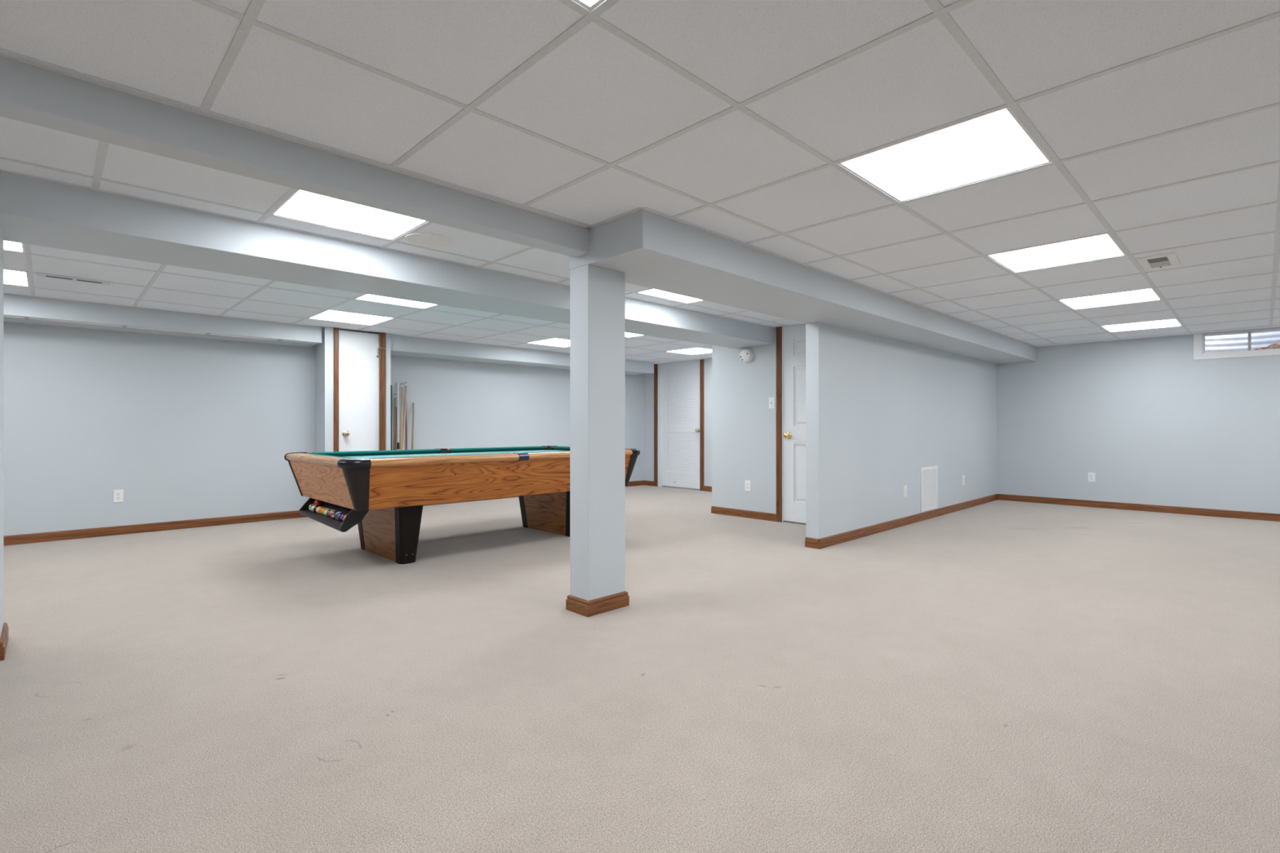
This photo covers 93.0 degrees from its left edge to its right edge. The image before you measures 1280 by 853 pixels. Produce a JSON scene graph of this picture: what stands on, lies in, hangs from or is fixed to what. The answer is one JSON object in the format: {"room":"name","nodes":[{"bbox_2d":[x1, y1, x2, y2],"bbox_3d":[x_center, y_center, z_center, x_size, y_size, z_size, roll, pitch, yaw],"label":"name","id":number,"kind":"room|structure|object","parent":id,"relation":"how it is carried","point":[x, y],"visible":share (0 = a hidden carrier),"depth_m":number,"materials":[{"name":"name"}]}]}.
{"room":"finished basement","nodes":[
{"label":"finished basement","id":0,"kind":"room"},
{"bbox_2d":[0,226,3,636],"bbox_3d":[-2.969,0.055,2.510,0.453,1.850,0.340,0,0,-44],"label":"wall pillar","id":1,"kind":"structure","parent":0,"point":[1,234],"depth_m":2.64,"materials":[{"name":"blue paint"}]},
{"bbox_2d":[0,622,8,661],"bbox_3d":[-2.964,0.941,2.515,0.468,0.079,0.370,0,0,-44],"label":"baseboard","id":2,"kind":"structure","parent":1,"relation":"attached to","point":[4,635],"depth_m":2.60,"materials":[{"name":"brown wood"}]},
{"bbox_2d":[0,56,588,257],"bbox_3d":[-2.451,-0.975,1.089,6.010,0.156,0.122,0,0,-44],"label":"beam","id":3,"kind":"structure","parent":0,"point":[29,94],"depth_m":2.10,"materials":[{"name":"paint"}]},
{"bbox_2d":[3,321,644,536],"bbox_3d":[-3.921,-0.046,6.386,11.300,2.053,0.150,0,0,-44],"label":"wall","id":4,"kind":"structure","parent":0,"point":[188,428],"depth_m":5.84,"materials":[{"name":"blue paint"}]},
{"bbox_2d":[112,489,123,502],"bbox_3d":[-4.723,0.630,5.494,0.072,0.116,0.009,0,0,-44],"label":"wall outlet","id":5,"kind":"object","parent":4,"relation":"attached to","point":[117,495],"visible":1,"depth_m":5.49,"materials":[{"name":"white plastic"}]},
{"bbox_2d":[3,510,306,546],"bbox_3d":[-5.732,0.941,4.506,6.083,0.079,0.015,0,0,-44],"label":"baseboard","id":6,"kind":"structure","parent":4,"relation":"attached to","point":[175,525],"depth_m":5.61,"materials":[{"name":"brown wood"}]},
{"bbox_2d":[422,480,644,506],"bbox_3d":[-1.522,0.941,8.610,4.428,0.079,0.015,0,0,-44],"label":"baseboard","id":7,"kind":"structure","parent":4,"relation":"attached to","point":[634,482],"depth_m":8.26,"materials":[{"name":"brown wood"}]},
{"bbox_2d":[3,293,653,374],"bbox_3d":[-3.846,-0.946,6.030,10.910,0.195,0.465,0,0,-44],"label":"beam","id":8,"kind":"structure","parent":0,"point":[13,304],"depth_m":5.77,"materials":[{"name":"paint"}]},
{"bbox_2d":[24,316,284,342],"bbox_3d":[-5.545,-0.867,4.224,5.410,0.006,0.190,0,0,-44],"label":"trim","id":9,"kind":"structure","parent":8,"relation":"attached to","point":[25,317],"depth_m":5.31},
{"bbox_2d":[3,315,322,344],"bbox_3d":[-5.519,-0.880,4.249,6.030,0.020,0.190,0,0,-44],"label":"trim","id":10,"kind":"structure","parent":8,"relation":"attached to","point":[4,316],"depth_m":5.39,"materials":[{"name":"white paint"}]},
{"bbox_2d":[3,244,711,364],"bbox_3d":[-2.795,-1.026,5.124,11.150,0.005,3.160,0,0,-44],"label":"trim","id":11,"kind":"structure","parent":8,"relation":"attached to","point":[27,246],"depth_m":5.07,"materials":[{"name":"paint"}]},
{"bbox_2d":[315,326,391,452],"bbox_3d":[-3.174,-0.032,6.651,0.674,2.023,0.515,0,0,-44],"label":"wall","id":12,"kind":"structure","parent":0,"point":[324,351],"depth_m":6.34,"materials":[{"name":"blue paint"}]},
{"bbox_2d":[333,327,338,451],"bbox_3d":[-3.152,-0.021,6.299,0.048,2.003,0.018,0,0,-44],"label":"trim","id":13,"kind":"structure","parent":12,"relation":"attached to","point":[335,330],"depth_m":6.29,"materials":[{"name":"brown wood"}]},
{"bbox_2d":[338,329,385,451],"bbox_3d":[-2.986,-0.023,6.486,0.500,1.976,0.103,0,0,-44],"label":"door","id":14,"kind":"structure","parent":12,"relation":"in","point":[358,352],"depth_m":6.49,"materials":[{"name":"white paint"}]},
{"bbox_2d":[378,332,386,450],"bbox_3d":[-2.813,-0.021,6.630,0.067,2.003,0.018,0,0,-44],"label":"trim","id":15,"kind":"structure","parent":12,"relation":"attached to","point":[382,336],"depth_m":6.63,"materials":[{"name":"brown wood"}]},
{"bbox_2d":[0,171,1035,364],"bbox_3d":[-0.294,-0.947,3.954,13.100,0.213,2.007,0,0,-44],"label":"ceiling beam","id":16,"kind":"structure","parent":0,"point":[33,211],"depth_m":3.43,"materials":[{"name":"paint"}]},
{"bbox_2d":[0,141,789,325],"bbox_3d":[-1.627,-1.026,2.661,9.385,0.005,0.978,0,0,-44],"label":"trim","id":17,"kind":"structure","parent":16,"relation":"attached to","point":[103,148],"depth_m":2.93,"materials":[{"name":"paint"}]},
{"bbox_2d":[0,0,1279,345],"bbox_3d":[1.885,-1.026,1.719,13.100,0.005,5.030,0,0,-44],"label":"grid","id":18,"kind":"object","parent":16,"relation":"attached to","point":[248,20],"depth_m":2.08,"materials":[{"name":"paint"}]},
{"bbox_2d":[0,52,1279,363],"bbox_3d":[0.370,-1.026,3.273,13.100,0.007,9.370,0,0,-44],"label":"trim","id":19,"kind":"structure","parent":16,"relation":"attached to","point":[6,55],"depth_m":2.94,"materials":[{"name":"paint"}]},
{"bbox_2d":[569,264,625,600],"bbox_3d":[-0.228,0.070,3.287,0.262,1.821,0.155,0,0,-44],"label":"wall column","id":20,"kind":"structure","parent":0,"point":[597,294],"depth_m":3.22,"materials":[{"name":"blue paint"}]},
{"bbox_2d":[565,591,629,617],"bbox_3d":[-0.228,0.941,3.287,0.292,0.079,0.185,0,0,-44],"label":"baseboard","id":21,"kind":"structure","parent":20,"relation":"attached to","point":[587,608],"depth_m":3.20,"materials":[{"name":"brown wood"}]},
{"bbox_2d":[0,484,1279,852],"bbox_3d":[0.208,1.040,3.439,13.500,0.120,10.235,0,0,-44],"label":"floor","id":22,"kind":"structure","parent":0,"point":[997,676],"depth_m":2.28,"materials":[{"name":"beige carpet"}]},
{"bbox_2d":[391,385,391,449],"bbox_3d":[-2.910,0.242,7.087,0.032,1.468,0.282,0,0,-20],"label":"pool cue","id":23,"kind":"object","parent":22,"relation":"on","point":[391,385],"visible":0.12,"depth_m":7.14,"materials":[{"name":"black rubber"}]},
{"bbox_2d":[392,394,395,449],"bbox_3d":[-2.869,0.294,7.082,0.035,1.367,0.352,0,0,-18],"label":"pool cue","id":24,"kind":"object","parent":22,"relation":"on","point":[394,417],"visible":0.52,"depth_m":7.16,"materials":[{"name":"black wood"}]},
{"bbox_2d":[394,407,396,449],"bbox_3d":[-2.834,0.373,7.040,0.038,1.212,0.466,0,0,-21],"label":"pool cue","id":25,"kind":"object","parent":22,"relation":"on","point":[395,442],"visible":0.19,"depth_m":7.12,"materials":[{"name":"black wood"}]},
{"bbox_2d":[396,382,399,449],"bbox_3d":[-2.844,0.223,7.135,0.030,1.505,0.304,0,0,-22],"label":"pool cue","id":26,"kind":"object","parent":22,"relation":"on","point":[397,383],"visible":0.49,"depth_m":7.20,"materials":[{"name":"beige wood"}]},
{"bbox_2d":[399,383,402,449],"bbox_3d":[-2.814,0.230,7.137,0.034,1.494,0.354,0,0,-17],"label":"pool cue","id":27,"kind":"object","parent":22,"relation":"on","point":[401,415],"visible":0.55,"depth_m":7.20,"materials":[{"name":"beige wood"}]},
{"bbox_2d":[401,382,407,449],"bbox_3d":[-2.735,0.224,7.005,0.036,1.513,0.700,0,0,-15],"label":"pool cue","id":28,"kind":"object","parent":22,"relation":"on","point":[406,383],"visible":0.57,"depth_m":7.13,"materials":[{"name":"brown wood"}]},
{"bbox_2d":[404,406,407,449],"bbox_3d":[-2.775,0.302,7.211,0.029,1.348,0.282,0,0,-24],"label":"pool cue","id":29,"kind":"object","parent":22,"relation":"on","point":[406,425],"visible":0.17,"depth_m":7.25,"materials":[{"name":"brown wood"}]},
{"bbox_2d":[411,403,413,449],"bbox_3d":[-2.720,0.345,7.244,0.030,1.264,0.337,0,0,-15],"label":"pool cue","id":30,"kind":"object","parent":22,"relation":"on","point":[412,433],"visible":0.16,"depth_m":7.31,"materials":[{"name":"brown wood"}]},
{"bbox_2d":[284,445,639,564],"bbox_3d":[-1.384,0.592,5.159,2.616,0.776,1.436,0,0,-44],"label":"pool table","id":31,"kind":"object","parent":22,"relation":"on","point":[384,493],"visible":0.89,"depth_m":4.41,"materials":[{"name":"brown wood"}]},
{"bbox_2d":[298,497,315,514],"bbox_3d":[-2.513,0.604,4.674,0.203,0.140,0.014,0,0,-44],"label":"tray","id":32,"kind":"object","parent":31,"relation":"on","point":[305,506],"depth_m":4.64,"materials":[{"name":"black plastic"}]},
{"bbox_2d":[313,505,319,512],"bbox_3d":[-2.416,0.620,4.548,0.057,0.057,0.057,0,0,-22],"label":"ball","id":33,"kind":"object","parent":31,"relation":"in","point":[316,506],"visible":0.51,"depth_m":4.53,"materials":[{"name":"plastic"}]},
{"bbox_2d":[314,499,322,506],"bbox_3d":[-2.456,0.581,4.632,0.057,0.057,0.057,0,0,-18],"label":"ball","id":34,"kind":"object","parent":31,"relation":"in","point":[317,502],"visible":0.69,"depth_m":4.61,"materials":[{"name":"red plastic"}]},
{"bbox_2d":[315,506,322,513],"bbox_3d":[-2.375,0.620,4.506,0.057,0.057,0.057,0,0,-28],"label":"ball","id":35,"kind":"object","parent":31,"relation":"in","point":[318,507],"visible":0.52,"depth_m":4.48,"materials":[{"name":"white plastic"}]},
{"bbox_2d":[318,506,324,514],"bbox_3d":[-2.334,0.620,4.464,0.057,0.057,0.057,0,0,30],"label":"ball","id":36,"kind":"object","parent":31,"relation":"in","point":[321,508],"visible":0.46,"depth_m":4.44,"materials":[{"name":"orange plastic"}]},
{"bbox_2d":[320,507,328,515],"bbox_3d":[-2.293,0.620,4.422,0.057,0.057,0.057,0,0,32],"label":"ball","id":37,"kind":"object","parent":31,"relation":"in","point":[323,508],"visible":0.5,"depth_m":4.40,"materials":[{"name":"yellow plastic"}]},
{"bbox_2d":[299,501,351,531],"bbox_3d":[-2.198,0.613,4.351,0.203,0.155,0.900,0,0,-44],"label":"tray","id":38,"kind":"object","parent":31,"relation":"on","point":[344,526],"depth_m":4.25,"materials":[{"name":"black plastic"}]},
{"bbox_2d":[323,508,330,515],"bbox_3d":[-2.252,0.620,4.380,0.057,0.057,0.057,0,0,-18],"label":"ball","id":39,"kind":"object","parent":31,"relation":"in","point":[326,509],"visible":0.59,"depth_m":4.36,"materials":[{"name":"white plastic"}]},
{"bbox_2d":[302,453,352,458],"bbox_3d":[-2.231,0.224,4.333,0.060,0.038,1.034,0,0,-44],"label":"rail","id":40,"kind":"object","parent":31,"relation":"on","point":[342,457],"depth_m":4.26,"materials":[{"name":"brown wood"}]},
{"bbox_2d":[326,509,333,516],"bbox_3d":[-2.211,0.620,4.338,0.057,0.057,0.057,0,0,-19],"label":"ball","id":41,"kind":"object","parent":31,"relation":"in","point":[328,510],"visible":0.45,"depth_m":4.32,"materials":[{"name":"green plastic"}]},
{"bbox_2d":[328,510,336,518],"bbox_3d":[-2.170,0.620,4.296,0.057,0.057,0.057,0,0,-15],"label":"ball","id":42,"kind":"object","parent":31,"relation":"in","point":[331,511],"visible":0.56,"depth_m":4.27,"materials":[{"name":"red plastic"}]},
{"bbox_2d":[331,511,338,519],"bbox_3d":[-2.129,0.620,4.253,0.057,0.057,0.057,0,0,-19],"label":"ball","id":43,"kind":"object","parent":31,"relation":"in","point":[334,513],"visible":0.57,"depth_m":4.23,"materials":[{"name":"purple plastic"}]},
{"bbox_2d":[334,511,342,519],"bbox_3d":[-2.088,0.620,4.212,0.057,0.057,0.057,0,0,-24],"label":"ball","id":44,"kind":"object","parent":31,"relation":"in","point":[337,513],"visible":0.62,"depth_m":4.19,"materials":[{"name":"plastic"}]},
{"bbox_2d":[337,512,344,520],"bbox_3d":[-2.047,0.620,4.170,0.057,0.057,0.057,0,0,-17],"label":"ball","id":45,"kind":"object","parent":31,"relation":"in","point":[340,513],"visible":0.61,"depth_m":4.15,"materials":[{"name":"blue plastic"}]},
{"bbox_2d":[340,513,347,521],"bbox_3d":[-2.006,0.620,4.128,0.057,0.057,0.057,0,0,-25],"label":"ball","id":46,"kind":"object","parent":31,"relation":"in","point":[343,515],"visible":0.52,"depth_m":4.11,"materials":[{"name":"plastic"}]},
{"bbox_2d":[339,509,368,532],"bbox_3d":[-1.883,0.612,4.028,0.203,0.156,0.014,0,0,-44],"label":"tray","id":47,"kind":"object","parent":31,"relation":"on","point":[353,517],"depth_m":4.00,"materials":[{"name":"black plastic"}]},
{"bbox_2d":[311,448,439,456],"bbox_3d":[-2.216,0.224,5.175,1.045,0.038,0.060,0,0,-44],"label":"cushion","id":48,"kind":"object","parent":31,"relation":"on","point":[363,453],"depth_m":5.16,"materials":[{"name":"green fabric"}]},
{"bbox_2d":[368,453,510,458],"bbox_3d":[-1.389,0.224,4.327,1.045,0.038,0.060,0,0,-44],"label":"rail","id":49,"kind":"object","parent":31,"relation":"on","point":[499,453],"depth_m":4.26,"materials":[{"name":"brown wood"}]},
{"bbox_2d":[450,445,546,453],"bbox_3d":[-1.379,0.224,5.991,1.045,0.038,0.060,0,0,-44],"label":"cushion","id":50,"kind":"object","parent":31,"relation":"on","point":[513,448],"depth_m":5.93,"materials":[{"name":"green fabric"}]},
{"bbox_2d":[522,450,569,453],"bbox_3d":[-0.552,0.224,5.143,1.045,0.038,0.060,0,0,-44],"label":"cushion","id":51,"kind":"object","parent":31,"relation":"on","point":[568,451],"depth_m":4.92,"materials":[{"name":"green fabric"}]},
{"bbox_2d":[551,445,569,450],"bbox_3d":[-0.538,0.224,5.984,0.060,0.038,1.034,0,0,-44],"label":"cushion","id":52,"kind":"object","parent":31,"relation":"on","point":[553,448],"depth_m":6.24,"materials":[{"name":"green fabric"}]},
{"bbox_2d":[0,0,1279,364],"bbox_3d":[0.208,-1.034,3.439,13.100,0.016,9.835,0,0,-44],"label":"ceiling","id":53,"kind":"structure","parent":0,"point":[596,94],"depth_m":2.07,"materials":[{"name":"tile"}]},
{"bbox_2d":[3,240,25,252],"bbox_3d":[-3.634,-1.079,3.168,0.586,0.107,0.585,0,0,-44],"label":"ceiling light","id":54,"kind":"object","parent":53,"relation":"attached to","point":[9,246],"visible":0.29,"depth_m":3.48,"materials":[{"name":"white plastic"}]},
{"bbox_2d":[3,269,29,286],"bbox_3d":[-4.486,-1.079,4.041,0.586,0.107,0.585,0,0,-44],"label":"ceiling light","id":55,"kind":"object","parent":53,"relation":"attached to","point":[11,277],"visible":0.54,"depth_m":4.21,"materials":[{"name":"white plastic"}]},
{"bbox_2d":[36,272,110,284],"bbox_3d":[-3.915,-1.021,4.202,0.370,0.010,0.096,0,0,-44],"label":"ceiling vent","id":56,"kind":"object","parent":53,"relation":"in","point":[38,274],"visible":1,"depth_m":4.18,"materials":[{"name":"metal"}]},
{"bbox_2d":[271,189,427,239],"bbox_3d":[-1.370,-1.079,2.931,0.588,0.107,0.585,0,0,-44],"label":"ceiling light","id":57,"kind":"object","parent":53,"relation":"attached to","point":[303,206],"visible":0.42,"depth_m":2.97,"materials":[{"name":"white plastic"}]},
{"bbox_2d":[309,310,392,325],"bbox_3d":[-2.734,-1.079,5.749,0.586,0.107,0.585,0,0,-44],"label":"ceiling light","id":58,"kind":"object","parent":53,"relation":"attached to","point":[329,315],"visible":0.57,"depth_m":5.76,"materials":[{"name":"white plastic"}]},
{"bbox_2d":[355,293,437,308],"bbox_3d":[-1.883,-1.079,4.875,0.586,0.107,0.585,0,0,-44],"label":"ceiling light","id":59,"kind":"object","parent":53,"relation":"attached to","point":[366,297],"visible":0.26,"depth_m":5.01,"materials":[{"name":"white plastic"}]},
{"bbox_2d":[404,232,451,247],"bbox_3d":[-1.158,-1.022,3.326,0.242,0.010,0.242,0,0,-44],"label":"ceiling speaker","id":60,"kind":"object","parent":53,"relation":"attached to","point":[426,239],"visible":1,"depth_m":3.31},
{"bbox_2d":[528,338,569,347],"bbox_3d":[-0.983,-1.079,7.456,0.586,0.107,0.585,0,0,-44],"label":"ceiling light","id":61,"kind":"object","parent":53,"relation":"attached to","point":[552,342],"visible":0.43,"depth_m":7.48,"materials":[{"name":"white plastic"}]},
{"bbox_2d":[573,0,604,10],"bbox_3d":[-0.125,-1.079,1.083,0.585,0.107,0.590,0,0,-44],"label":"ceiling light","id":62,"kind":"object","parent":53,"relation":"attached to","point":[589,5],"visible":1,"depth_m":1.47,"materials":[{"name":"white plastic"}]},
{"bbox_2d":[625,332,643,337],"bbox_3d":[-0.131,-1.079,6.583,0.586,0.107,0.585,0,0,-44],"label":"ceiling light","id":63,"kind":"object","parent":53,"relation":"attached to","point":[627,335],"visible":0.14,"depth_m":6.84,"materials":[{"name":"white plastic"}]},
{"bbox_2d":[637,288,702,303],"bbox_3d":[0.387,-1.079,4.644,0.588,0.107,0.585,0,0,-44],"label":"ceiling light","id":64,"kind":"object","parent":53,"relation":"attached to","point":[653,292],"visible":0.26,"depth_m":4.79,"materials":[{"name":"white plastic"}]},
{"bbox_2d":[667,347,711,355],"bbox_3d":[0.742,-1.079,8.286,0.586,0.107,0.585,0,0,-44],"label":"ceiling light","id":65,"kind":"object","parent":53,"relation":"attached to","point":[696,350],"visible":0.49,"depth_m":8.33,"materials":[{"name":"white plastic"}]},
{"bbox_2d":[839,106,1052,202],"bbox_3d":[1.184,-1.079,2.360,0.585,0.107,0.590,0,0,-44],"label":"ceiling light","id":66,"kind":"object","parent":53,"relation":"attached to","point":[995,144],"visible":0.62,"depth_m":2.33,"materials":[{"name":"white plastic"}]},
{"bbox_2d":[987,233,1125,272],"bbox_3d":[2.494,-1.079,3.637,0.585,0.107,0.590,0,0,-44],"label":"ceiling light","id":67,"kind":"object","parent":53,"relation":"attached to","point":[1101,246],"visible":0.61,"depth_m":3.65,"materials":[{"name":"white plastic"}]},
{"bbox_2d":[1059,288,1161,309],"bbox_3d":[3.803,-1.079,4.913,0.585,0.107,0.590,0,0,-44],"label":"ceiling light","id":68,"kind":"object","parent":53,"relation":"attached to","point":[1147,295],"visible":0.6,"depth_m":4.91,"materials":[{"name":"white plastic"}]},
{"bbox_2d":[1101,319,1182,332],"bbox_3d":[5.113,-1.079,6.190,0.585,0.107,0.590,0,0,-44],"label":"ceiling light","id":69,"kind":"object","parent":53,"relation":"attached to","point":[1172,322],"visible":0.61,"depth_m":6.23,"materials":[{"name":"white plastic"}]},
{"bbox_2d":[1136,252,1180,270],"bbox_3d":[3.221,-1.035,3.766,0.370,0.044,0.184,0,0,-44],"label":"ceiling vent","id":70,"kind":"object","parent":53,"relation":"in","point":[1169,260],"visible":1,"depth_m":3.75,"materials":[{"name":"white metal"}]},
{"bbox_2d":[644,358,711,486],"bbox_3d":[1.117,-0.032,9.183,0.120,2.023,2.879,0,0,-44],"label":"wall","id":71,"kind":"structure","parent":0,"point":[648,378],"depth_m":10.02,"materials":[{"name":"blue paint"}]},
{"bbox_2d":[644,480,653,485],"bbox_3d":[0.150,0.941,10.078,0.015,0.079,0.247,0,0,-44],"label":"baseboard","id":72,"kind":"structure","parent":71,"relation":"attached to","point":[646,482],"depth_m":10.07,"materials":[{"name":"brown wood"}]},
{"bbox_2d":[653,364,657,486],"bbox_3d":[0.263,-0.021,9.960,0.018,2.003,0.085,0,0,-44],"label":"trim","id":73,"kind":"structure","parent":71,"relation":"attached to","point":[655,366],"depth_m":9.96,"materials":[{"name":"brown wood"}]},
{"bbox_2d":[657,363,699,489],"bbox_3d":[0.646,-0.036,9.657,0.132,2.033,0.932,0,0,-44],"label":"door frame","id":74,"kind":"structure","parent":71,"relation":"attached to","point":[660,366],"depth_m":9.89,"materials":[{"name":"white paint"}]},
{"bbox_2d":[662,360,699,488],"bbox_3d":[0.636,-0.041,9.580,0.102,2.010,0.812,0,0,-44],"label":"door","id":75,"kind":"structure","parent":71,"relation":"in","point":[681,380],"depth_m":9.60,"materials":[{"name":"white paint"}]},
{"bbox_2d":[699,359,704,490],"bbox_3d":[0.944,-0.021,9.261,0.018,2.003,0.072,0,0,-44],"label":"trim","id":76,"kind":"structure","parent":71,"relation":"attached to","point":[702,361],"depth_m":9.26,"materials":[{"name":"brown wood"}]},
{"bbox_2d":[703,485,711,491],"bbox_3d":[1.520,0.941,8.672,0.015,0.079,1.577,0,0,-44],"label":"baseboard","id":77,"kind":"structure","parent":71,"relation":"attached to","point":[706,488],"depth_m":9.18,"materials":[{"name":"brown wood"}]},
{"bbox_2d":[711,326,778,513],"bbox_3d":[2.096,-0.032,6.900,1.865,2.023,1.756,0,0,-44],"label":"wall","id":78,"kind":"structure","parent":0,"point":[744,425],"depth_m":6.55,"materials":[{"name":"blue paint"}]},
{"bbox_2d":[711,506,776,521],"bbox_3d":[1.110,0.941,6.565,0.015,0.079,0.860,0,0,-44],"label":"baseboard","id":79,"kind":"structure","parent":78,"relation":"attached to","point":[718,510],"depth_m":6.54,"materials":[{"name":"brown wood"}]},
{"bbox_2d":[739,347,753,363],"bbox_3d":[1.137,-0.762,6.511,0.052,0.160,0.160,0,0,-44],"label":"smoke detector","id":80,"kind":"object","parent":78,"relation":"attached to","point":[746,355],"visible":1,"depth_m":6.48,"materials":[{"name":"white plastic"}]},
{"bbox_2d":[745,480,751,491],"bbox_3d":[1.157,0.638,6.521,0.009,0.116,0.072,0,0,-44],"label":"wall outlet","id":81,"kind":"object","parent":78,"relation":"attached to","point":[748,483],"visible":1,"depth_m":6.51,"materials":[{"name":"white plastic"}]},
{"bbox_2d":[768,397,774,408],"bbox_3d":[1.365,-0.244,6.302,0.017,0.116,0.072,0,0,-44],"label":"light switch","id":82,"kind":"object","parent":78,"relation":"attached to","point":[771,400],"visible":1,"depth_m":6.30,"materials":[{"name":"white plastic"}]},
{"bbox_2d":[776,326,782,522],"bbox_3d":[1.428,-0.021,6.237,0.018,2.003,0.062,0,0,-44],"label":"trim","id":83,"kind":"structure","parent":78,"relation":"attached to","point":[779,330],"depth_m":6.23,"materials":[{"name":"brown wood"}]},
{"bbox_2d":[782,326,805,524],"bbox_3d":[1.763,-0.021,5.988,0.116,2.003,0.778,0,0,-44],"label":"door frame","id":84,"kind":"structure","parent":78,"relation":"attached to","point":[783,521],"depth_m":6.22,"materials":[{"name":"white paint"}]},
{"bbox_2d":[783,324,805,523],"bbox_3d":[1.723,-0.026,5.944,0.104,1.981,0.762,0,0,-44],"label":"door","id":85,"kind":"structure","parent":78,"relation":"in","point":[794,336],"depth_m":6.14,"materials":[{"name":"white paint"}]},
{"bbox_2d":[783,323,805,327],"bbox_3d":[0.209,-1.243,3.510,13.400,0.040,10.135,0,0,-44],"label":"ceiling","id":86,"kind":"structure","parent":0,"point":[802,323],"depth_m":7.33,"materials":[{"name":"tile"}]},
{"bbox_2d":[805,321,997,548],"bbox_3d":[3.073,-0.032,6.536,4.675,2.023,0.130,0,0,-44],"label":"wall","id":87,"kind":"structure","parent":0,"point":[880,411],"depth_m":5.75,"materials":[{"name":"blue paint"}]},
{"bbox_2d":[804,537,818,548],"bbox_3d":[1.388,0.941,4.904,0.015,0.079,0.115,0,0,-44],"label":"baseboard","id":88,"kind":"structure","parent":87,"relation":"attached to","point":[809,542],"depth_m":4.90,"materials":[{"name":"brown wood"}]},
{"bbox_2d":[903,485,906,497],"bbox_3d":[2.643,0.646,6.041,0.072,0.116,0.009,0,0,-44],"label":"wall outlet","id":89,"kind":"object","parent":87,"relation":"attached to","point":[904,486],"visible":1,"depth_m":6.03,"materials":[{"name":"white plastic"}]},
{"bbox_2d":[920,466,937,511],"bbox_3d":[3.087,0.659,6.474,0.454,0.462,0.009,0,0,-44],"label":"air vent","id":90,"kind":"object","parent":87,"relation":"in","point":[929,475],"visible":1,"depth_m":6.47,"materials":[{"name":"white metal"}]},
{"bbox_2d":[962,475,964,484],"bbox_3d":[3.850,0.638,7.218,0.072,0.116,0.009,0,0,-44],"label":"wall outlet","id":91,"kind":"object","parent":87,"relation":"attached to","point":[963,476],"visible":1,"depth_m":7.21,"materials":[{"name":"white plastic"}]},
{"bbox_2d":[996,327,1279,513],"bbox_3d":[6.588,-0.046,6.422,0.200,2.053,5.200,0,0,-44],"label":"wall","id":92,"kind":"structure","parent":0,"point":[1155,424],"depth_m":7.04,"materials":[{"name":"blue paint"}]},
{"bbox_2d":[1088,472,1095,482],"bbox_3d":[5.498,0.618,7.390,0.009,0.116,0.072,0,0,-44],"label":"wall outlet","id":93,"kind":"object","parent":92,"relation":"attached to","point":[1091,476],"visible":1,"depth_m":7.38,"materials":[{"name":"white plastic"}]},
{"bbox_2d":[997,493,1279,521],"bbox_3d":[6.556,0.941,6.301,0.015,0.079,5.070,0,0,-44],"label":"baseboard","id":94,"kind":"structure","parent":92,"relation":"attached to","point":[1128,506],"depth_m":7.00,"materials":[{"name":"brown wood"}]},
{"bbox_2d":[1193,328,1279,359],"bbox_3d":[6.518,-0.879,6.426,0.134,0.283,0.966,0,0,-44],"label":"window","id":95,"kind":"structure","parent":92,"relation":"in","point":[1255,343],"depth_m":6.51,"materials":[{"name":"white glass"}]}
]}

